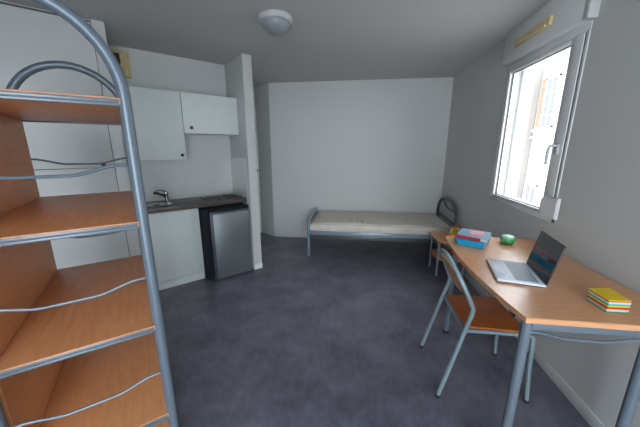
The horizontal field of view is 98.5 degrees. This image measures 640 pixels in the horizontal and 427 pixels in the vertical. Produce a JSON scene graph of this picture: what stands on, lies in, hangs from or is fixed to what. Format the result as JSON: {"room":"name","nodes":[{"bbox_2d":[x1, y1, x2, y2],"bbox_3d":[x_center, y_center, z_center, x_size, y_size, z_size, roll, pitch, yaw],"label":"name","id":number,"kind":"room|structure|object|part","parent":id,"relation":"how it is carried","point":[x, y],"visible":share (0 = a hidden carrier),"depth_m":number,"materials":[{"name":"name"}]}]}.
{"room":"studio apartment","nodes":[
{"label":"studio apartment","id":0,"kind":"room"},
{"bbox_2d":[108,44,230,201],"bbox_3d":[-2.055,-0.445,2.976,2.203,2.445,0.120,-10,17,-36],"label":"wall","id":1,"kind":"structure","parent":0,"point":[152,70],"depth_m":3.10,"materials":[{"name":"grey paint"}]},
{"bbox_2d":[111,49,131,77],"bbox_3d":[-1.968,-1.469,2.701,0.180,0.235,0.036,-10,17,-36],"label":"air vent","id":2,"kind":"object","parent":1,"relation":"in","point":[122,57],"visible":0.49,"depth_m":2.71,"materials":[{"name":"plastic"}]},
{"bbox_2d":[120,86,186,160],"bbox_3d":[-1.728,-0.895,2.821,0.548,0.673,0.351,-10,17,-36],"label":"upper cabinet","id":3,"kind":"object","parent":1,"relation":"attached to","point":[157,113],"visible":0.78,"depth_m":2.74,"materials":[{"name":"white laminate"}]},
{"bbox_2d":[126,158,247,201],"bbox_3d":[-1.458,-0.371,3.085,1.146,0.465,0.466,-10,17,-36],"label":"tile backsplash","id":4,"kind":"structure","parent":1,"relation":"attached to","point":[189,177],"depth_m":3.30,"materials":[{"name":"white tile"}]},
{"bbox_2d":[180,92,238,135],"bbox_3d":[-1.275,-1.106,3.129,0.592,0.403,0.352,-10,17,-36],"label":"upper cabinet","id":5,"kind":"object","parent":1,"relation":"attached to","point":[202,114],"visible":0.94,"depth_m":3.01,"materials":[{"name":"white laminate"}]},
{"bbox_2d":[224,53,261,268],"bbox_3d":[-0.978,-0.557,3.455,0.105,2.445,0.655,-10,17,-36],"label":"wall partition","id":6,"kind":"structure","parent":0,"point":[238,72],"depth_m":3.17,"materials":[{"name":"grey paint"}]},
{"bbox_2d":[254,263,262,268],"bbox_3d":[-0.775,0.664,3.472,0.105,0.060,0.009,-10,17,-37],"label":"baseboard","id":7,"kind":"structure","parent":6,"relation":"attached to","point":[257,266],"depth_m":3.46,"materials":[{"name":"white plastic"}]},
{"bbox_2d":[253,86,261,220],"bbox_3d":[-1.520,-0.679,3.973,2.100,2.445,0.850,-10,17,-36],"label":"wall","id":8,"kind":"structure","parent":0,"point":[254,98],"depth_m":4.49,"materials":[{"name":"grey paint"}]},
{"bbox_2d":[254,111,261,232],"bbox_3d":[-1.390,-0.595,4.457,0.898,2.060,0.091,-10,17,-36],"label":"door","id":9,"kind":"structure","parent":8,"relation":"in","point":[254,111],"depth_m":4.71,"materials":[{"name":"white laminate"}]},
{"bbox_2d":[1,0,550,85],"bbox_3d":[-0.658,-1.491,1.757,5.067,0.150,7.600,2,13,7],"label":"ceiling","id":10,"kind":"structure","parent":0,"point":[326,40],"depth_m":2.40,"materials":[{"name":"grey paint"}]},
{"bbox_2d":[258,9,292,35],"bbox_3d":[-0.340,-1.439,2.121,0.260,0.119,0.260,2,13,7],"label":"ceiling lamp","id":11,"kind":"object","parent":10,"relation":"attached to","point":[275,22],"visible":1,"depth_m":2.04,"materials":[{"name":"grey plastic"}]},
{"bbox_3d":[-0.340,-1.418,2.126,0.216,0.076,0.216,2,13,7],"label":"lamp shade","id":12,"kind":"part","parent":11,"relation":"part of","materials":[{"name":"white glass"}]},
{"bbox_2d":[0,232,590,426],"bbox_3d":[-0.658,1.020,2.347,5.067,0.120,7.600,2,13,7],"label":"floor","id":13,"kind":"structure","parent":0,"point":[332,337],"depth_m":2.08,"materials":[{"name":"plastic"}]},
{"bbox_2d":[0,0,140,268],"bbox_3d":[-2.284,-0.295,2.349,1.053,2.441,0.619,-10,17,-36],"label":"wardrobe","id":14,"kind":"object","parent":13,"relation":"on","point":[28,35],"visible":0.53,"depth_m":2.15,"materials":[{"name":"laminate"}]},
{"bbox_3d":[-2.142,-0.871,1.979,0.930,1.099,0.019,-10,17,-36],"label":"door","id":15,"kind":"part","parent":14,"relation":"part of","materials":[{"name":"laminate"}]},
{"bbox_3d":[-2.142,0.302,2.255,0.930,1.301,0.019,-10,17,-36],"label":"door","id":16,"kind":"part","parent":14,"relation":"part of","materials":[{"name":"laminate"}]},
{"bbox_3d":[-1.737,-0.315,2.430,0.084,2.441,0.019,-10,17,-36],"label":"panel","id":17,"kind":"part","parent":14,"relation":"part of","materials":[{"name":"laminate"}]},
{"bbox_2d":[0,0,178,426],"bbox_3d":[-1.097,0.221,1.299,0.540,1.916,0.935,-8,16,-32],"label":"bookshelf","id":18,"kind":"object","parent":13,"relation":"on","point":[85,345],"visible":1,"depth_m":1.15,"materials":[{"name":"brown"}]},
{"bbox_3d":[-1.289,0.374,1.232,0.010,1.608,0.870,-8,16,-32],"label":"panel","id":19,"kind":"part","parent":18,"relation":"part of","materials":[{"name":"brown wood"}]},
{"bbox_3d":[-0.842,-0.332,0.780,0.448,0.022,0.012,-8,16,-32],"label":"rail","id":20,"kind":"part","parent":18,"relation":"part of","materials":[{"name":"blue"}]},
{"bbox_3d":[-1.340,0.130,1.661,0.532,1.904,0.038,-8,16,-32],"label":"frame","id":21,"kind":"part","parent":18,"relation":"part of","materials":[{"name":"blue"}]},
{"bbox_3d":[-0.848,-0.126,0.839,0.440,0.040,0.010,-8,16,-32],"label":"guard rod","id":22,"kind":"part","parent":18,"relation":"part of","materials":[{"name":"blue"}]},
{"bbox_3d":[-0.842,0.072,0.875,0.448,0.022,0.012,-8,16,-32],"label":"rail","id":23,"kind":"part","parent":18,"relation":"part of","materials":[{"name":"blue"}]},
{"bbox_3d":[-1.345,-0.506,1.520,0.464,0.022,0.008,-8,16,-32],"label":"rail","id":24,"kind":"part","parent":18,"relation":"part of","materials":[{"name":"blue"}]},
{"bbox_3d":[-0.848,0.287,0.936,0.440,0.040,0.010,-8,16,-32],"label":"guard rod","id":25,"kind":"part","parent":18,"relation":"part of","materials":[{"name":"blue"}]},
{"bbox_3d":[-0.842,0.484,0.972,0.448,0.022,0.012,-8,16,-32],"label":"rail","id":26,"kind":"part","parent":18,"relation":"part of","materials":[{"name":"blue"}]},
{"bbox_3d":[-1.340,-0.296,1.561,0.456,0.040,0.010,-8,16,-32],"label":"guard rod","id":27,"kind":"part","parent":18,"relation":"part of","materials":[{"name":"blue"}]},
{"bbox_3d":[-0.848,0.702,1.033,0.440,0.040,0.010,-8,16,-32],"label":"guard rod","id":28,"kind":"part","parent":18,"relation":"part of","materials":[{"name":"blue"}]},
{"bbox_3d":[-1.340,0.117,1.658,0.456,0.040,0.010,-8,16,-32],"label":"guard rod","id":29,"kind":"part","parent":18,"relation":"part of","materials":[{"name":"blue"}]},
{"bbox_3d":[-0.842,0.900,1.069,0.448,0.022,0.012,-8,16,-32],"label":"rail","id":30,"kind":"part","parent":18,"relation":"part of","materials":[{"name":"blue"}]},
{"bbox_2d":[137,208,204,289],"bbox_3d":[-1.694,0.350,3.102,0.590,0.840,0.405,-10,17,-36],"label":"base cabinet","id":31,"kind":"object","parent":13,"relation":"on","point":[175,235],"visible":0.55,"depth_m":2.97,"materials":[{"name":"white laminate"}]},
{"bbox_2d":[146,195,246,213],"bbox_3d":[-1.468,-0.122,3.155,1.144,0.050,0.427,-10,17,-36],"label":"countertop","id":32,"kind":"structure","parent":31,"relation":"on","point":[196,202],"depth_m":3.04,"materials":[{"name":"laminate"}]},
{"bbox_2d":[147,202,172,207],"bbox_3d":[-1.744,-0.090,2.897,0.352,0.006,0.280,-10,17,-36],"label":"sink","id":33,"kind":"object","parent":32,"relation":"in","point":[155,204],"visible":0.68,"depth_m":2.93,"materials":[{"name":"silver metal"}]},
{"bbox_2d":[153,190,169,201],"bbox_3d":[-1.746,-0.192,3.027,0.052,0.143,0.195,4,14,18],"label":"mixer tap","id":34,"kind":"object","parent":32,"relation":"on","point":[165,194],"visible":1,"depth_m":3.07,"materials":[{"name":"silver metal"}]},
{"bbox_2d":[200,194,241,200],"bbox_3d":[-1.197,-0.205,3.342,0.410,0.025,0.300,-10,17,-36],"label":"cooktop","id":35,"kind":"object","parent":32,"relation":"in","point":[225,196],"visible":1,"depth_m":3.29,"materials":[{"name":"black metal"}]},
{"bbox_3d":[-1.289,-0.196,3.297,0.168,0.009,0.168,-10,17,-36],"label":"hot plate","id":36,"kind":"part","parent":35,"relation":"part of","materials":[{"name":"black plastic"}]},
{"bbox_3d":[-1.130,-0.224,3.416,0.168,0.009,0.168,-10,17,-36],"label":"hot plate","id":37,"kind":"part","parent":35,"relation":"part of","materials":[{"name":"black plastic"}]},
{"bbox_2d":[198,203,251,279],"bbox_3d":[-1.166,0.304,3.321,0.507,0.830,0.454,-10,17,-36],"label":"fridge","id":38,"kind":"object","parent":13,"relation":"on","point":[225,230],"visible":0.94,"depth_m":3.13,"materials":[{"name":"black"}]},
{"bbox_3d":[-1.020,-0.056,3.096,0.444,0.028,0.041,-10,17,-36],"label":"trim","id":39,"kind":"part","parent":38,"relation":"part of","materials":[{"name":"black"}]},
{"bbox_2d":[242,202,251,260],"bbox_3d":[-1.007,0.247,3.563,0.028,0.830,0.465,-10,17,-36],"label":"filler panel","id":40,"kind":"object","parent":13,"relation":"on","point":[242,202],"visible":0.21,"depth_m":3.36,"materials":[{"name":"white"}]},
{"bbox_2d":[307,197,457,257],"bbox_3d":[0.832,0.149,4.021,1.932,0.811,0.852,2,13,7],"label":"bed","id":41,"kind":"object","parent":13,"relation":"on","point":[415,238],"visible":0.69,"depth_m":3.67,"materials":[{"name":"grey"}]},
{"bbox_3d":[-0.105,0.245,4.168,0.037,0.532,0.848,2,13,7],"label":"foot frame","id":42,"kind":"part","parent":41,"relation":"part of","materials":[{"name":"blue"}]},
{"bbox_3d":[0.779,0.285,3.640,1.866,0.050,0.028,2,13,7],"label":"rail","id":43,"kind":"part","parent":41,"relation":"part of","materials":[{"name":"blue"}]},
{"bbox_3d":[0.779,0.336,3.652,1.866,0.055,0.020,2,13,7],"label":"rail","id":44,"kind":"part","parent":41,"relation":"part of","materials":[{"name":"grey metal"}]},
{"bbox_2d":[310,211,452,234],"bbox_3d":[0.832,0.108,4.011,1.854,0.123,0.818,2,13,7],"label":"mattress","id":45,"kind":"object","parent":41,"relation":"on","point":[340,221],"visible":0.99,"depth_m":3.73,"materials":[{"name":"grey fabric"}]},
{"bbox_3d":[1.769,0.171,3.901,0.041,0.799,0.852,2,13,7],"label":"head frame","id":46,"kind":"part","parent":41,"relation":"part of","materials":[{"name":"grey metal"}]},
{"bbox_2d":[428,232,463,277],"bbox_3d":[1.527,0.501,3.301,0.350,0.455,0.400,2,13,7],"label":"bedside table","id":47,"kind":"object","parent":13,"relation":"on","point":[439,237],"visible":0.52,"depth_m":3.28,"materials":[{"name":"brown wood"}]},
{"bbox_3d":[1.400,0.465,3.486,0.025,0.421,0.025,2,13,7],"label":"leg","id":48,"kind":"part","parent":47,"relation":"part of","materials":[{"name":"blue"}]},
{"bbox_3d":[1.368,0.529,3.210,0.025,0.421,0.025,2,13,7],"label":"leg","id":49,"kind":"part","parent":47,"relation":"part of","materials":[{"name":"blue"}]},
{"bbox_2d":[430,249,459,262],"bbox_3d":[1.527,0.503,3.302,0.315,0.020,0.360,2,13,7],"label":"shelf","id":50,"kind":"object","parent":47,"relation":"attached to","point":[434,251],"depth_m":3.31,"materials":[{"name":"brown wood"}]},
{"bbox_2d":[448,225,459,235],"bbox_3d":[1.516,0.221,3.112,0.130,0.175,0.130,2,13,7],"label":"ornament","id":51,"kind":"object","parent":47,"relation":"on","point":[454,228],"visible":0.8,"depth_m":3.09,"materials":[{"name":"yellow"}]},
{"bbox_2d":[419,248,534,403],"bbox_3d":[0.998,0.653,1.762,0.541,0.862,0.465,2,13,7],"label":"desk chair","id":52,"kind":"object","parent":13,"relation":"on","point":[478,312],"visible":0.9,"depth_m":1.66,"materials":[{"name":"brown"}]},
{"bbox_3d":[0.816,0.644,1.784,0.168,0.853,0.461,2,13,7],"label":"frame","id":53,"kind":"part","parent":52,"relation":"part of","materials":[{"name":"blue"}]},
{"bbox_3d":[0.818,0.363,1.722,0.102,0.196,0.356,2,13,7],"label":"backrest","id":54,"kind":"part","parent":52,"relation":"part of","materials":[{"name":"brown wood"}]},
{"bbox_3d":[1.093,0.803,1.986,0.396,0.446,0.029,2,13,7],"label":"leg","id":55,"kind":"part","parent":52,"relation":"part of","materials":[{"name":"blue"}]},
{"bbox_3d":[1.043,0.622,1.752,0.355,0.011,0.384,2,13,7],"label":"seat","id":56,"kind":"part","parent":52,"relation":"part of","materials":[{"name":"orange wood"}]},
{"bbox_3d":[1.044,0.889,1.617,0.396,0.446,0.029,2,13,7],"label":"leg","id":57,"kind":"part","parent":52,"relation":"part of","materials":[{"name":"blue"}]},
{"bbox_2d":[443,236,639,426],"bbox_3d":[1.175,0.697,1.668,0.664,0.820,1.083,2,13,7],"label":"desk","id":58,"kind":"object","parent":13,"relation":"on","point":[562,306],"visible":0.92,"depth_m":1.20,"materials":[{"name":"brown wood"}]},
{"bbox_3d":[1.037,0.583,2.184,0.038,0.783,0.039,2,13,7],"label":"leg","id":59,"kind":"part","parent":58,"relation":"part of","materials":[{"name":"blue"}]},
{"bbox_2d":[456,236,491,248],"bbox_3d":[1.087,0.187,1.955,0.186,0.041,0.216,12,18,41],"label":"box","id":60,"kind":"object","parent":58,"relation":"on","point":[466,242],"visible":0.59,"depth_m":1.88,"materials":[{"name":"blue cardboard"}]},
{"bbox_2d":[455,228,490,242],"bbox_3d":[1.090,0.153,1.959,0.194,0.022,0.204,10,17,37],"label":"book","id":61,"kind":"object","parent":60,"relation":"on","point":[463,233],"visible":0.91,"depth_m":1.91,"materials":[{"name":"blue paper"}]},
{"bbox_2d":[469,230,483,235],"bbox_3d":[1.110,0.139,1.954,0.086,0.008,0.083,8,16,31],"label":"sticky note pad","id":62,"kind":"object","parent":61,"relation":"on","point":[472,232],"visible":1,"depth_m":1.94,"materials":[{"name":"pink paper"}]},
{"bbox_3d":[0.910,0.337,1.605,0.022,0.041,0.960,2,13,7],"label":"rail","id":63,"kind":"part","parent":58,"relation":"part of","materials":[{"name":"grey plastic"}]},
{"bbox_2d":[500,234,514,243],"bbox_3d":[1.325,0.180,1.948,0.092,0.057,0.092,2,13,7],"label":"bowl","id":64,"kind":"object","parent":58,"relation":"on","point":[505,238],"visible":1,"depth_m":1.92,"materials":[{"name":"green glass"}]},
{"bbox_3d":[1.325,0.161,1.943,0.082,0.017,0.082,2,13,7],"label":"lid","id":65,"kind":"part","parent":64,"relation":"part of","materials":[{"name":"green"}]},
{"bbox_3d":[0.839,0.812,1.206,0.038,0.783,0.039,2,13,7],"label":"leg","id":66,"kind":"part","parent":58,"relation":"part of","materials":[{"name":"blue"}]},
{"bbox_2d":[486,230,566,287],"bbox_3d":[1.054,0.217,1.446,0.247,0.215,0.282,5,14,20],"label":"laptop","id":67,"kind":"object","parent":58,"relation":"on","point":[547,252],"visible":1,"depth_m":1.41,"materials":[{"name":"silver metal"}]},
{"bbox_3d":[1.147,0.218,1.411,0.006,0.205,0.282,17,18,17],"label":"lid","id":68,"kind":"part","parent":67,"relation":"part of","materials":[{"name":"black plastic"}]},
{"bbox_3d":[1.061,0.499,1.103,0.413,0.031,0.011,2,13,7],"label":"wavy rod","id":69,"kind":"part","parent":58,"relation":"part of","materials":[{"name":"blue"}]},
{"bbox_3d":[1.065,0.456,1.093,0.435,0.037,0.022,2,13,7],"label":"rail","id":70,"kind":"part","parent":58,"relation":"part of","materials":[{"name":"blue"}]},
{"bbox_2d":[586,299,627,312],"bbox_3d":[1.217,0.390,1.172,0.093,0.004,0.108,1,13,5],"label":"pad","id":71,"kind":"object","parent":58,"relation":"on","point":[586,299],"visible":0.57,"depth_m":1.12,"materials":[{"name":"green paper"}]},
{"bbox_2d":[586,297,628,311],"bbox_3d":[1.218,0.382,1.171,0.093,0.011,0.108,1,13,5],"label":"pad","id":72,"kind":"object","parent":71,"relation":"on","point":[587,298],"visible":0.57,"depth_m":1.12,"materials":[{"name":"green paper"}]},
{"bbox_2d":[586,295,629,309],"bbox_3d":[1.216,0.373,1.167,0.093,0.009,0.108,1,13,6],"label":"pad","id":73,"kind":"object","parent":72,"relation":"on","point":[588,296],"visible":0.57,"depth_m":1.12,"materials":[{"name":"brown paper"}]},
{"bbox_2d":[587,294,629,307],"bbox_3d":[1.219,0.366,1.168,0.093,0.005,0.108,1,13,5],"label":"pad","id":74,"kind":"object","parent":73,"relation":"on","point":[587,294],"visible":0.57,"depth_m":1.12,"materials":[{"name":"yellow paper"}]},
{"bbox_2d":[587,292,629,306],"bbox_3d":[1.219,0.359,1.168,0.093,0.009,0.108,1,13,4],"label":"pad","id":75,"kind":"object","parent":74,"relation":"on","point":[602,301],"visible":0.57,"depth_m":1.13,"materials":[{"name":"teal paper"}]},
{"bbox_2d":[588,290,630,304],"bbox_3d":[1.218,0.350,1.164,0.093,0.009,0.108,1,13,5],"label":"pad","id":76,"kind":"object","parent":75,"relation":"on","point":[597,296],"visible":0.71,"depth_m":1.12,"materials":[{"name":"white paper"}]},
{"bbox_2d":[588,289,631,302],"bbox_3d":[1.216,0.343,1.160,0.093,0.006,0.108,1,13,6],"label":"pad","id":77,"kind":"object","parent":76,"relation":"on","point":[588,289],"visible":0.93,"depth_m":1.11,"materials":[{"name":"orange paper"}]},
{"bbox_2d":[588,288,631,301],"bbox_3d":[1.216,0.339,1.159,0.093,0.003,0.108,1,13,6],"label":"pad","id":78,"kind":"object","parent":77,"relation":"on","point":[609,294],"visible":1,"depth_m":1.15,"materials":[{"name":"yellow paper"}]},
{"bbox_3d":[1.281,0.825,1.150,0.038,0.783,0.039,2,13,7],"label":"leg","id":79,"kind":"part","parent":58,"relation":"part of","materials":[{"name":"blue"}]},
{"bbox_2d":[255,77,453,235],"bbox_3d":[0.479,-0.898,4.907,2.967,2.445,1.195,2,13,7],"label":"wall","id":80,"kind":"structure","parent":0,"point":[380,145],"depth_m":4.26,"materials":[{"name":"grey paint"}]},
{"bbox_2d":[274,233,306,237],"bbox_3d":[0.539,0.401,4.579,2.664,0.065,0.012,2,13,7],"label":"baseboard","id":81,"kind":"structure","parent":80,"relation":"attached to","point":[275,234],"depth_m":4.70,"materials":[{"name":"grey paint"}]},
{"bbox_2d":[439,0,639,426],"bbox_3d":[1.602,-0.064,1.354,0.200,2.445,6.255,2,13,7],"label":"wall","id":82,"kind":"structure","parent":0,"point":[598,220],"depth_m":1.57,"materials":[{"name":"grey paint"}]},
{"bbox_2d":[437,243,605,426],"bbox_3d":[1.480,1.115,1.517,0.013,0.075,6.005,2,13,7],"label":"baseboard","id":83,"kind":"structure","parent":82,"relation":"attached to","point":[576,401],"depth_m":1.72,"materials":[{"name":"grey paint"}]},
{"bbox_2d":[489,20,592,221],"bbox_3d":[1.710,-0.624,2.141,0.317,1.205,0.913,2,13,7],"label":"window","id":84,"kind":"structure","parent":82,"relation":"in","point":[577,39],"depth_m":1.91,"materials":[{"name":"white plastic"}]},
{"bbox_3d":[1.774,-0.045,2.268,0.188,0.020,0.909,2,13,7],"label":"exterior sill","id":85,"kind":"part","parent":84,"relation":"part of","materials":[{"name":"white plastic"}]},
{"bbox_2d":[539,195,560,222],"bbox_3d":[1.543,-0.033,1.864,0.020,0.163,0.172,2,13,7],"label":"strap winder","id":86,"kind":"object","parent":84,"relation":"attached to","point":[549,206],"visible":1,"depth_m":1.83,"materials":[{"name":"white plastic"}]},
{"bbox_3d":[1.532,-0.393,1.828,0.061,0.140,0.032,5,14,20],"label":"handle","id":87,"kind":"part","parent":84,"relation":"part of","materials":[{"name":"grey plastic"}]},
{"bbox_2d":[502,0,600,65],"bbox_3d":[1.591,-1.334,1.981,0.053,0.257,0.960,2,13,7],"label":"box","id":88,"kind":"object","parent":82,"relation":"attached to","point":[568,15],"visible":0.98,"depth_m":1.85,"materials":[{"name":"white plastic"}]},
{"bbox_2d":[514,15,552,47],"bbox_3d":[1.560,-1.332,2.038,0.030,0.062,0.430,2,13,7],"label":"vent","id":89,"kind":"object","parent":88,"relation":"attached to","point":[547,22],"visible":1,"depth_m":1.99,"materials":[{"name":"plastic"}]},
{"bbox_2d":[515,24,545,45],"bbox_3d":[1.550,-1.317,2.047,0.009,0.020,0.370,2,13,7],"label":"hood","id":90,"kind":"object","parent":89,"relation":"attached to","point":[541,27],"depth_m":2.03,"materials":[{"name":"beige plastic"}]},
{"label":"outside","id":91,"kind":"structure","parent":0,"visible":0},
{"bbox_3d":[32.674,6.828,12.783,58.000,0.200,90.000,2,13,7],"label":"street","id":92,"kind":"object","parent":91,"visible":0},
{"bbox_2d":[512,48,570,198],"bbox_3d":[12.941,-2.425,20.032,3.500,14.500,10.890,2,13,7],"label":"neighbouring building","id":93,"kind":"structure","parent":92,"relation":"on","point":[538,69],"depth_m":14.21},
{"bbox_2d":[522,58,568,203],"bbox_3d":[11.261,1.454,6.142,3.120,13.300,18.100,2,13,7],"label":"building","id":94,"kind":"structure","parent":92,"relation":"on","point":[553,79],"depth_m":13.38,"materials":[{"name":"grey"}]},
{"bbox_3d":[10.894,-1.018,14.260,0.030,0.920,0.800,2,13,7],"label":"pane","id":95,"kind":"part","parent":94,"relation":"part of","materials":[{"name":"grey glass"}]},
{"bbox_3d":[9.774,-1.881,5.557,0.120,0.140,18.100,2,13,7],"label":"cornice","id":96,"kind":"part","parent":94,"relation":"part of","materials":[{"name":"white"}]},
{"bbox_3d":[9.774,-2.212,5.479,0.120,0.140,18.100,2,13,7],"label":"cornice","id":97,"kind":"part","parent":94,"relation":"part of","materials":[{"name":"white"}]},
{"bbox_3d":[10.861,-5.245,13.012,0.030,2.220,0.800,2,13,7],"label":"pane","id":98,"kind":"part","parent":94,"relation":"part of","materials":[{"name":"grey glass"}]}
]}

